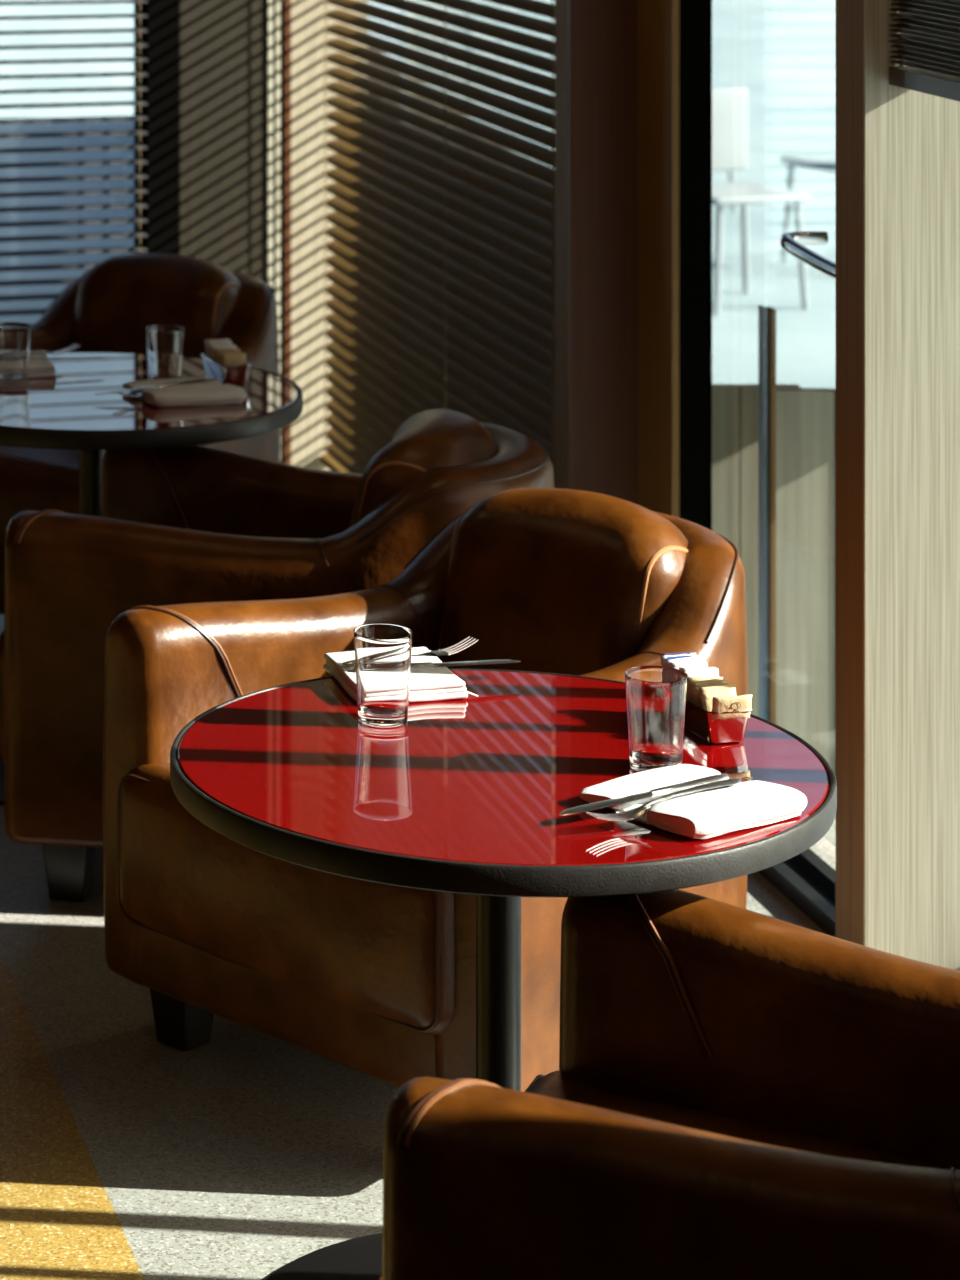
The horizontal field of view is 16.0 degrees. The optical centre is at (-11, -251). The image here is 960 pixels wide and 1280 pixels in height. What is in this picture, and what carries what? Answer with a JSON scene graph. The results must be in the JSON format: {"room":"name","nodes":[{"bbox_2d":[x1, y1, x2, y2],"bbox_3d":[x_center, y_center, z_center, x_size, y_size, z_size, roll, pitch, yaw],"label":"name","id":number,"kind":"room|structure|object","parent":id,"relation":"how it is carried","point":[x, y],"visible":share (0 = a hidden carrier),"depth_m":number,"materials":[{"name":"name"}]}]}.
{"room":"restaurant","nodes":[
{"label":"restaurant","id":0,"kind":"room"},
{"bbox_2d":[180,0,367,470],"bbox_3d":[-2.039,0.375,7.869,6.149,2.950,0.124,0,0,-14],"label":"wall","id":1,"kind":"structure","parent":0,"point":[252,95],"depth_m":8.47,"materials":[{"name":"beige paint"}]},
{"bbox_2d":[0,0,147,323],"bbox_3d":[-0.290,0.468,8.242,1.399,2.676,0.054,0,0,-14],"label":"blind","id":2,"kind":"object","parent":1,"relation":"attached to","point":[139,15],"visible":0.52,"depth_m":8.35,"materials":[{"name":"grey"}]},
{"bbox_2d":[135,0,179,254],"bbox_3d":[-0.269,0.490,8.298,1.506,2.720,0.120,0,0,-14],"label":"window","id":3,"kind":"structure","parent":1,"relation":"in","point":[162,23],"depth_m":8.41,"materials":[{"name":"black"}]},
{"bbox_2d":[0,614,835,1279],"bbox_3d":[-0.979,1.850,3.075,7.241,0.001,11.350,0,0,0],"label":"floor","id":4,"kind":"structure","parent":0,"point":[245,1153],"depth_m":4.51,"materials":[{"name":"grey stone"}]},
{"bbox_2d":[0,253,279,614],"bbox_3d":[0.239,1.474,7.085,0.761,0.751,0.909,0,0,37],"label":"armchair","id":5,"kind":"object","parent":4,"relation":"on","point":[110,307],"visible":0.34,"depth_m":7.15,"materials":[{"name":"brown leather"}]},
{"bbox_2d":[0,445,79,572],"bbox_3d":[0.154,1.538,6.978,0.618,0.260,0.626,0,0,37],"label":"seat cushion","id":6,"kind":"object","parent":5,"relation":"on","point":[31,479],"depth_m":6.67,"materials":[{"name":"brown leather"}]},
{"bbox_2d":[71,253,239,357],"bbox_3d":[0.379,1.285,7.279,0.398,0.372,0.252,0,0,37],"label":"cushion","id":7,"kind":"object","parent":5,"relation":"on","point":[113,303],"depth_m":7.22,"materials":[{"name":"brown leather"}]},
{"bbox_2d":[0,352,302,805],"bbox_3d":[0.190,1.508,6.120,0.760,0.683,0.760,0,0,0],"label":"round table","id":8,"kind":"object","parent":4,"relation":"on","point":[63,411],"visible":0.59,"depth_m":5.93,"materials":[{"name":"black laminate"}]},
{"bbox_2d":[0,322,30,386],"bbox_3d":[0.041,1.113,6.168,0.071,0.108,0.071,0,0,0],"label":"glass tumbler","id":9,"kind":"object","parent":8,"relation":"on","point":[14,336],"visible":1,"depth_m":6.14,"materials":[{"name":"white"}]},
{"bbox_2d":[28,353,55,378],"bbox_3d":[0.045,1.155,6.300,0.149,0.024,0.183,0,0,-8],"label":"napkin","id":10,"kind":"object","parent":8,"relation":"on","point":[37,368],"visible":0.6,"depth_m":6.23,"materials":[{"name":"white fabric"}]},
{"bbox_2d":[30,344,79,354],"bbox_3d":[0.079,1.140,6.333,0.197,0.014,0.024,-1,0,-26],"label":"fork","id":11,"kind":"object","parent":10,"relation":"on","point":[73,346],"visible":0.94,"depth_m":6.36,"materials":[{"name":"silver metal"}]},
{"bbox_2d":[29,356,104,359],"bbox_3d":[0.108,1.144,6.296,0.222,0.008,0.020,1,0,-13],"label":"table knife","id":12,"kind":"object","parent":10,"relation":"on","point":[30,358],"visible":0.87,"depth_m":6.30,"materials":[{"name":"silver metal"}]},
{"bbox_2d":[95,378,207,394],"bbox_3d":[0.294,1.147,6.037,0.222,0.019,0.020,0,0,-16],"label":"table knife","id":13,"kind":"object","parent":8,"relation":"on","point":[157,385],"visible":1,"depth_m":6.03,"materials":[{"name":"silver metal"}]},
{"bbox_2d":[146,325,183,379],"bbox_3d":[0.321,1.113,6.139,0.071,0.108,0.071,0,0,0],"label":"glass tumbler","id":14,"kind":"object","parent":8,"relation":"on","point":[164,342],"visible":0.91,"depth_m":6.11,"materials":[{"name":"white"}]},
{"bbox_2d":[122,377,246,406],"bbox_3d":[0.350,1.153,6.040,0.184,0.028,0.176,0,0,-14],"label":"napkin","id":15,"kind":"object","parent":8,"relation":"on","point":[214,392],"visible":0.91,"depth_m":5.97,"materials":[{"name":"white fabric"}]},
{"bbox_2d":[112,378,217,396],"bbox_3d":[0.316,1.144,6.012,0.197,0.024,0.024,0,0,-17],"label":"fork","id":16,"kind":"object","parent":15,"relation":"on","point":[208,379],"visible":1,"depth_m":6.01,"materials":[{"name":"silver metal"}]},
{"bbox_2d":[201,353,251,386],"bbox_3d":[0.437,1.146,6.190,0.062,0.041,0.136,0,0,-14],"label":"caddy","id":17,"kind":"object","parent":8,"relation":"on","point":[238,376],"visible":0.71,"depth_m":6.13,"materials":[{"name":"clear plastic"}]},
{"bbox_2d":[204,339,228,356],"bbox_3d":[0.424,1.124,6.242,0.047,0.051,0.018,0,0,-9],"label":"packet","id":18,"kind":"object","parent":17,"relation":"in","point":[205,341],"visible":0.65,"depth_m":6.25,"materials":[{"name":"white paper"}]},
{"bbox_2d":[205,340,228,357],"bbox_3d":[0.426,1.126,6.229,0.049,0.052,0.018,0,0,-11],"label":"packet","id":19,"kind":"object","parent":17,"relation":"in","point":[206,344],"visible":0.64,"depth_m":6.23,"materials":[{"name":"white paper"}]},
{"bbox_2d":[207,340,230,341],"bbox_3d":[0.427,1.125,6.236,0.048,0.052,0.017,0,0,-12],"label":"packet","id":20,"kind":"object","parent":17,"relation":"in","point":[207,340],"visible":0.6,"depth_m":6.24,"materials":[{"name":"white paper"}]},
{"bbox_2d":[208,341,231,358],"bbox_3d":[0.429,1.125,6.224,0.046,0.050,0.018,0,0,-11],"label":"packet","id":21,"kind":"object","parent":17,"relation":"in","point":[222,341],"visible":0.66,"depth_m":6.23,"materials":[{"name":"white paper"}]},
{"bbox_2d":[209,344,231,360],"bbox_3d":[0.431,1.128,6.208,0.049,0.054,0.014,0,0,-18],"label":"packet","id":22,"kind":"object","parent":17,"relation":"in","point":[210,347],"visible":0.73,"depth_m":6.20,"materials":[{"name":"white paper"}]},
{"bbox_2d":[209,343,231,358],"bbox_3d":[0.430,1.127,6.216,0.046,0.051,0.017,0,0,-18],"label":"packet","id":23,"kind":"object","parent":17,"relation":"in","point":[216,343],"visible":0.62,"depth_m":6.22,"materials":[{"name":"white paper"}]},
{"bbox_2d":[212,345,235,360],"bbox_3d":[0.434,1.129,6.202,0.047,0.052,0.014,0,0,-18],"label":"packet","id":24,"kind":"object","parent":17,"relation":"in","point":[219,346],"visible":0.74,"depth_m":6.20,"materials":[{"name":"white paper"}]},
{"bbox_2d":[213,346,236,358],"bbox_3d":[0.436,1.129,6.198,0.047,0.051,0.019,0,0,-13],"label":"packet","id":25,"kind":"object","parent":17,"relation":"in","point":[226,347],"visible":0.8,"depth_m":6.21,"materials":[{"name":"white paper"}]},
{"bbox_2d":[215,349,237,362],"bbox_3d":[0.440,1.132,6.168,0.049,0.053,0.018,0,0,-19],"label":"packet","id":26,"kind":"object","parent":17,"relation":"in","point":[235,349],"visible":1,"depth_m":6.17,"materials":[{"name":"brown paper"}]},
{"bbox_2d":[215,348,238,362],"bbox_3d":[0.440,1.131,6.173,0.049,0.053,0.015,0,0,-12],"label":"packet","id":27,"kind":"object","parent":17,"relation":"in","point":[237,348],"visible":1,"depth_m":6.18,"materials":[{"name":"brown paper"}]},
{"bbox_2d":[216,350,240,364],"bbox_3d":[0.442,1.132,6.163,0.049,0.053,0.018,0,0,-12],"label":"packet","id":28,"kind":"object","parent":17,"relation":"in","point":[236,351],"visible":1,"depth_m":6.17,"materials":[{"name":"brown paper"}]},
{"bbox_2d":[222,353,246,365],"bbox_3d":[0.449,1.133,6.146,0.049,0.053,0.018,0,0,-17],"label":"packet","id":29,"kind":"object","parent":17,"relation":"in","point":[229,359],"visible":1,"depth_m":6.15,"materials":[{"name":"brown paper"}]},
{"bbox_2d":[0,409,553,901],"bbox_3d":[0.493,1.474,5.591,0.909,0.751,0.761,0,0,17],"label":"armchair","id":30,"kind":"object","parent":4,"relation":"on","point":[188,524],"visible":0.52,"depth_m":5.34,"materials":[{"name":"brown leather"}]},
{"bbox_2d":[0,635,3,760],"bbox_3d":[0.363,1.538,5.635,0.626,0.260,0.618,0,0,17],"label":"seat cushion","id":31,"kind":"object","parent":30,"relation":"on","point":[1,636],"depth_m":5.43,"materials":[{"name":"brown leather"}]},
{"bbox_2d":[348,409,497,527],"bbox_3d":[0.723,1.285,5.527,0.252,0.372,0.398,0,0,17],"label":"cushion","id":32,"kind":"object","parent":30,"relation":"on","point":[455,447],"depth_m":5.38,"materials":[{"name":"brown leather"}]},
{"bbox_2d":[103,488,747,1091],"bbox_3d":[0.690,1.474,4.774,0.909,0.751,0.761,0,0,-41],"label":"armchair","id":33,"kind":"object","parent":4,"relation":"on","point":[376,980],"visible":0.51,"depth_m":4.72,"materials":[{"name":"brown leather"}]},
{"bbox_2d":[119,763,453,1034],"bbox_3d":[0.584,1.538,4.687,0.626,0.260,0.618,0,0,-41],"label":"seat cushion","id":34,"kind":"object","parent":33,"relation":"on","point":[371,958],"depth_m":4.46,"materials":[{"name":"brown leather"}]},
{"bbox_2d":[439,488,687,675],"bbox_3d":[0.866,1.285,4.935,0.252,0.372,0.398,0,0,-41],"label":"cushion","id":35,"kind":"object","parent":33,"relation":"on","point":[548,580],"depth_m":4.87,"materials":[{"name":"brown leather"}]},
{"bbox_2d":[170,669,836,1279],"bbox_3d":[0.589,1.508,3.880,0.760,0.683,0.760,0,0,0],"label":"round table","id":36,"kind":"object","parent":4,"relation":"on","point":[468,795],"visible":0.8,"depth_m":3.83,"materials":[{"name":"red paint"}]},
{"bbox_2d":[353,624,412,727],"bbox_3d":[0.472,1.113,4.027,0.071,0.108,0.071,0,0,0],"label":"glass tumbler","id":37,"kind":"object","parent":36,"relation":"on","point":[382,651],"visible":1,"depth_m":4.00,"materials":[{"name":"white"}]},
{"bbox_2d":[323,647,467,702],"bbox_3d":[0.505,1.155,4.185,0.149,0.024,0.183,0,0,-11],"label":"napkin","id":38,"kind":"object","parent":36,"relation":"on","point":[427,684],"visible":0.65,"depth_m":4.13,"materials":[{"name":"white fabric"}]},
{"bbox_2d":[342,636,477,666],"bbox_3d":[0.528,1.140,4.226,0.197,0.014,0.024,-1,0,-26],"label":"fork","id":39,"kind":"object","parent":38,"relation":"on","point":[445,651],"visible":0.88,"depth_m":4.25,"materials":[{"name":"silver metal"}]},
{"bbox_2d":[353,659,520,671],"bbox_3d":[0.560,1.143,4.187,0.222,0.008,0.020,1,0,-14],"label":"table knife","id":40,"kind":"object","parent":38,"relation":"on","point":[498,661],"visible":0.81,"depth_m":4.19,"materials":[{"name":"silver metal"}]},
{"bbox_2d":[625,666,686,771],"bbox_3d":[0.764,1.113,3.841,0.071,0.108,0.071,0,0,0],"label":"glass tumbler","id":41,"kind":"object","parent":36,"relation":"on","point":[655,695],"visible":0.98,"depth_m":3.81,"materials":[{"name":"clear glass"}]},
{"bbox_2d":[579,764,806,838],"bbox_3d":[0.774,1.153,3.691,0.184,0.028,0.176,0,0,-34],"label":"napkin","id":42,"kind":"object","parent":36,"relation":"on","point":[709,813],"visible":0.83,"depth_m":3.65,"materials":[{"name":"white fabric"}]},
{"bbox_2d":[559,774,728,814],"bbox_3d":[0.719,1.147,3.678,0.222,0.018,0.020,0,0,-23],"label":"table knife","id":43,"kind":"object","parent":42,"relation":"on","point":[669,789],"visible":0.98,"depth_m":3.68,"materials":[{"name":"silver metal"}]},
{"bbox_2d":[586,778,740,820],"bbox_3d":[0.737,1.144,3.649,0.197,0.023,0.024,0,0,-25],"label":"fork","id":44,"kind":"object","parent":42,"relation":"on","point":[634,813],"visible":1,"depth_m":3.64,"materials":[{"name":"silver metal"}]},
{"bbox_2d":[685,699,752,743],"bbox_3d":[0.853,1.146,3.990,0.062,0.041,0.136,0,0,-14],"label":"caddy","id":45,"kind":"object","parent":36,"relation":"on","point":[697,719],"visible":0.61,"depth_m":3.93,"materials":[{"name":"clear plastic"}]},
{"bbox_2d":[660,652,695,666],"bbox_3d":[0.834,1.119,4.050,0.046,0.053,0.014,0,0,-14],"label":"packet","id":46,"kind":"object","parent":45,"relation":"in","point":[664,658],"visible":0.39,"depth_m":4.05,"materials":[{"name":"white paper"}]},
{"bbox_2d":[665,652,691,659],"bbox_3d":[0.833,1.099,4.053,0.038,0.013,0.006,0,-10,-14],"label":"print","id":47,"kind":"object","parent":46,"relation":"on","point":[673,657],"depth_m":4.05},
{"bbox_2d":[666,656,700,666],"bbox_3d":[0.839,1.121,4.039,0.048,0.053,0.014,0,0,-20],"label":"packet","id":48,"kind":"object","parent":45,"relation":"in","point":[693,658],"visible":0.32,"depth_m":4.04,"materials":[{"name":"white paper"}]},
{"bbox_2d":[673,663,703,666],"bbox_3d":[0.844,1.126,4.028,0.048,0.053,0.015,0,0,-18],"label":"packet","id":49,"kind":"object","parent":45,"relation":"in","point":[675,665],"visible":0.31,"depth_m":4.03,"materials":[{"name":"white paper"}]},
{"bbox_2d":[670,661,706,666],"bbox_3d":[0.843,1.125,4.035,0.047,0.052,0.015,0,0,-11],"label":"packet","id":50,"kind":"object","parent":45,"relation":"in","point":[671,663],"visible":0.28,"depth_m":4.04,"materials":[{"name":"white paper"}]},
{"bbox_2d":[671,663,707,668],"bbox_3d":[0.844,1.126,4.022,0.049,0.053,0.016,0,0,-11],"label":"packet","id":51,"kind":"object","parent":45,"relation":"in","point":[704,664],"visible":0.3,"depth_m":4.03,"materials":[{"name":"white paper"}]},
{"bbox_2d":[679,667,715,670],"bbox_3d":[0.848,1.126,4.015,0.049,0.053,0.014,0,0,-11],"label":"packet","id":52,"kind":"object","parent":45,"relation":"in","point":[680,668],"visible":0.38,"depth_m":4.02,"materials":[{"name":"white paper"}]},
{"bbox_2d":[687,679,710,697],"bbox_3d":[0.854,1.134,3.988,0.048,0.051,0.019,0,0,-14],"label":"packet","id":53,"kind":"object","parent":45,"relation":"in","point":[709,679],"visible":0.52,"depth_m":3.99,"materials":[{"name":"brown paper"}]},
{"bbox_2d":[685,669,714,672],"bbox_3d":[0.849,1.127,4.003,0.046,0.051,0.016,0,0,-18],"label":"packet","id":54,"kind":"object","parent":45,"relation":"in","point":[709,669],"visible":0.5,"depth_m":4.01,"materials":[{"name":"white paper"}]},
{"bbox_2d":[682,668,717,671],"bbox_3d":[0.850,1.126,4.008,0.049,0.054,0.014,0,0,-12],"label":"packet","id":55,"kind":"object","parent":45,"relation":"in","point":[683,669],"visible":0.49,"depth_m":4.01,"materials":[{"name":"white paper"}]},
{"bbox_2d":[686,670,718,699],"bbox_3d":[0.851,1.126,3.997,0.046,0.051,0.016,0,0,-16],"label":"packet","id":56,"kind":"object","parent":45,"relation":"in","point":[714,673],"visible":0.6,"depth_m":4.00,"materials":[{"name":"white paper"}]},
{"bbox_2d":[687,677,722,699],"bbox_3d":[0.854,1.132,3.993,0.049,0.053,0.016,0,0,-13],"label":"packet","id":57,"kind":"object","parent":45,"relation":"in","point":[688,678],"visible":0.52,"depth_m":4.00,"materials":[{"name":"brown paper"}]},
{"bbox_2d":[687,678,722,701],"bbox_3d":[0.854,1.132,3.980,0.049,0.053,0.016,0,0,-15],"label":"packet","id":58,"kind":"object","parent":45,"relation":"in","point":[688,683],"visible":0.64,"depth_m":3.98,"materials":[{"name":"brown paper"}]},
{"bbox_2d":[690,679,726,703],"bbox_3d":[0.856,1.131,3.975,0.047,0.051,0.017,0,0,-14],"label":"packet","id":59,"kind":"object","parent":45,"relation":"in","point":[693,684],"visible":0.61,"depth_m":3.98,"materials":[{"name":"brown paper"}]},
{"bbox_2d":[692,683,728,704],"bbox_3d":[0.857,1.134,3.968,0.048,0.053,0.016,0,0,-14],"label":"packet","id":60,"kind":"object","parent":45,"relation":"in","point":[697,687],"visible":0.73,"depth_m":3.97,"materials":[{"name":"brown paper"}]},
{"bbox_2d":[694,683,731,706],"bbox_3d":[0.860,1.133,3.965,0.046,0.050,0.021,0,0,-11],"label":"packet","id":61,"kind":"object","parent":45,"relation":"in","point":[696,691],"visible":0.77,"depth_m":3.97,"materials":[{"name":"brown paper"}]},
{"bbox_2d":[699,685,734,707],"bbox_3d":[0.862,1.132,3.956,0.046,0.051,0.015,0,0,-15],"label":"packet","id":62,"kind":"object","parent":45,"relation":"in","point":[725,685],"visible":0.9,"depth_m":3.96,"materials":[{"name":"brown paper"}]},
{"bbox_2d":[700,686,735,708],"bbox_3d":[0.862,1.133,3.951,0.046,0.051,0.018,0,0,-18],"label":"packet","id":63,"kind":"object","parent":45,"relation":"in","point":[710,689],"visible":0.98,"depth_m":3.96,"materials":[{"name":"brown paper"}]},
{"bbox_2d":[700,687,736,737],"bbox_3d":[0.862,1.133,3.945,0.048,0.052,0.018,0,0,-18],"label":"packet","id":64,"kind":"object","parent":45,"relation":"in","point":[706,697],"visible":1,"depth_m":3.95,"materials":[{"name":"brown paper"}]},
{"bbox_2d":[711,695,751,721],"bbox_3d":[0.869,1.123,3.926,0.050,0.030,0.010,0,0,-13],"label":"packet","id":65,"kind":"object","parent":45,"relation":"in","point":[736,704],"visible":1,"depth_m":3.92,"materials":[{"name":"brown paper"}]},
{"bbox_2d":[379,889,959,1279],"bbox_3d":[0.855,1.474,3.215,0.909,0.751,0.761,0,0,25],"label":"armchair","id":66,"kind":"object","parent":4,"relation":"on","point":[735,1093],"visible":0.95,"depth_m":3.08,"materials":[{"name":"brown leather"}]},
{"bbox_2d":[524,1070,959,1169],"bbox_3d":[0.734,1.538,3.277,0.626,0.260,0.618,0,0,25],"label":"seat cushion","id":67,"kind":"object","parent":66,"relation":"on","point":[704,1100],"depth_m":3.48,"materials":[{"name":"brown leather"}]},
{"bbox_3d":[1.745,0.375,2.950,1.853,2.950,11.100,0,0,0],"label":"wall","id":68,"kind":"structure","parent":0,"visible":0},
{"bbox_2d":[321,0,554,487],"bbox_3d":[1.001,0.469,7.508,0.054,2.679,2.014,0,0,-8],"label":"blind","id":69,"kind":"object","parent":68,"relation":"attached to","point":[442,274],"visible":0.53,"depth_m":7.49,"materials":[{"name":"brown"}]},
{"bbox_2d":[555,0,637,504],"bbox_3d":[1.237,0.490,6.456,0.282,2.720,0.088,0,0,0],"label":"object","id":70,"kind":"structure","parent":68,"relation":"attached to","point":[596,41],"depth_m":6.41,"materials":[{"name":"red wood"}]},
{"bbox_2d":[638,0,835,936],"bbox_3d":[1.346,0.490,5.764,0.223,2.720,1.315,0,0,-8],"label":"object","id":71,"kind":"structure","parent":68,"relation":"in","point":[675,36],"depth_m":6.22,"materials":[{"name":"black metal"}]},
{"bbox_2d":[836,0,959,970],"bbox_3d":[1.433,0.490,5.054,0.286,2.720,0.112,0,0,0],"label":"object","id":72,"kind":"structure","parent":68,"relation":"attached to","point":[898,148],"depth_m":5.00,"materials":[{"name":"beige wood"}]},
{"bbox_2d":[888,0,959,101],"bbox_3d":[1.409,-0.186,4.672,0.057,1.368,0.654,0,0,-8],"label":"blind","id":73,"kind":"object","parent":68,"relation":"attached to","point":[929,30],"visible":1,"depth_m":4.87,"materials":[{"name":"brown"}]},
{"label":"outside","id":74,"kind":"structure","parent":0,"visible":0},
{"bbox_2d":[0,0,835,388],"bbox_3d":[10.000,2.275,35.000,100.000,0.050,110.000,0,0,0],"label":"sky","id":75,"kind":"structure","parent":74,"point":[783,52],"depth_m":19.06,"materials":[{"name":"white"}]},
{"bbox_2d":[368,47,551,203],"bbox_3d":[1.650,1.805,15.000,0.240,0.890,10.640,0,0,0],"label":"wall","id":76,"kind":"structure","parent":75,"relation":"on","point":[368,47],"depth_m":12.89,"materials":[{"name":"brown paint"}]},
{"bbox_2d":[728,170,736,211],"bbox_3d":[3.339,1.825,16.394,0.465,0.851,0.442,0,0,-30],"label":"garden chair","id":77,"kind":"object","parent":75,"relation":"on","point":[730,173],"visible":0.02,"depth_m":16.31,"materials":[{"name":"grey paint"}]},
{"bbox_2d":[712,384,800,715],"bbox_3d":[1.590,1.800,7.131,0.260,0.900,0.058,0,0,0],"label":"wooden fence","id":78,"kind":"object","parent":75,"relation":"on","point":[734,406],"visible":0.14,"depth_m":7.10,"materials":[{"name":"grey wood"}]},
{"bbox_2d":[712,88,809,314],"bbox_3d":[3.016,1.825,13.612,0.442,0.851,0.465,0,0,-20],"label":"garden chair","id":79,"kind":"object","parent":75,"relation":"on","point":[729,105],"visible":0.61,"depth_m":13.82,"materials":[{"name":"grey paint"}]},
{"bbox_2d":[758,305,766,719],"bbox_3d":[1.527,1.675,6.620,0.008,1.150,0.040,0,0,0],"label":"pole","id":80,"kind":"object","parent":75,"relation":"on","point":[762,310],"visible":0.64,"depth_m":6.60,"materials":[{"name":"black metal"}]},
{"bbox_2d":[767,307,775,723],"bbox_3d":[1.539,1.675,6.600,0.010,1.150,0.040,0,0,0],"label":"fence post","id":81,"kind":"object","parent":75,"relation":"on","point":[771,312],"visible":0.64,"depth_m":6.58,"materials":[{"name":"black metal"}]},
{"bbox_2d":[776,388,835,776],"bbox_3d":[2.086,1.770,6.770,1.028,0.960,0.060,0,0,0],"label":"wooden fence","id":82,"kind":"object","parent":75,"relation":"on","point":[805,417],"visible":0.19,"depth_m":6.74,"materials":[{"name":"grey wood"}]},
{"bbox_2d":[780,154,835,262],"bbox_3d":[3.754,1.825,14.588,0.442,0.851,0.465,0,0,-20],"label":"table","id":83,"kind":"object","parent":75,"relation":"on","point":[821,162],"visible":0.13,"depth_m":14.69,"materials":[{"name":"grey paint"}]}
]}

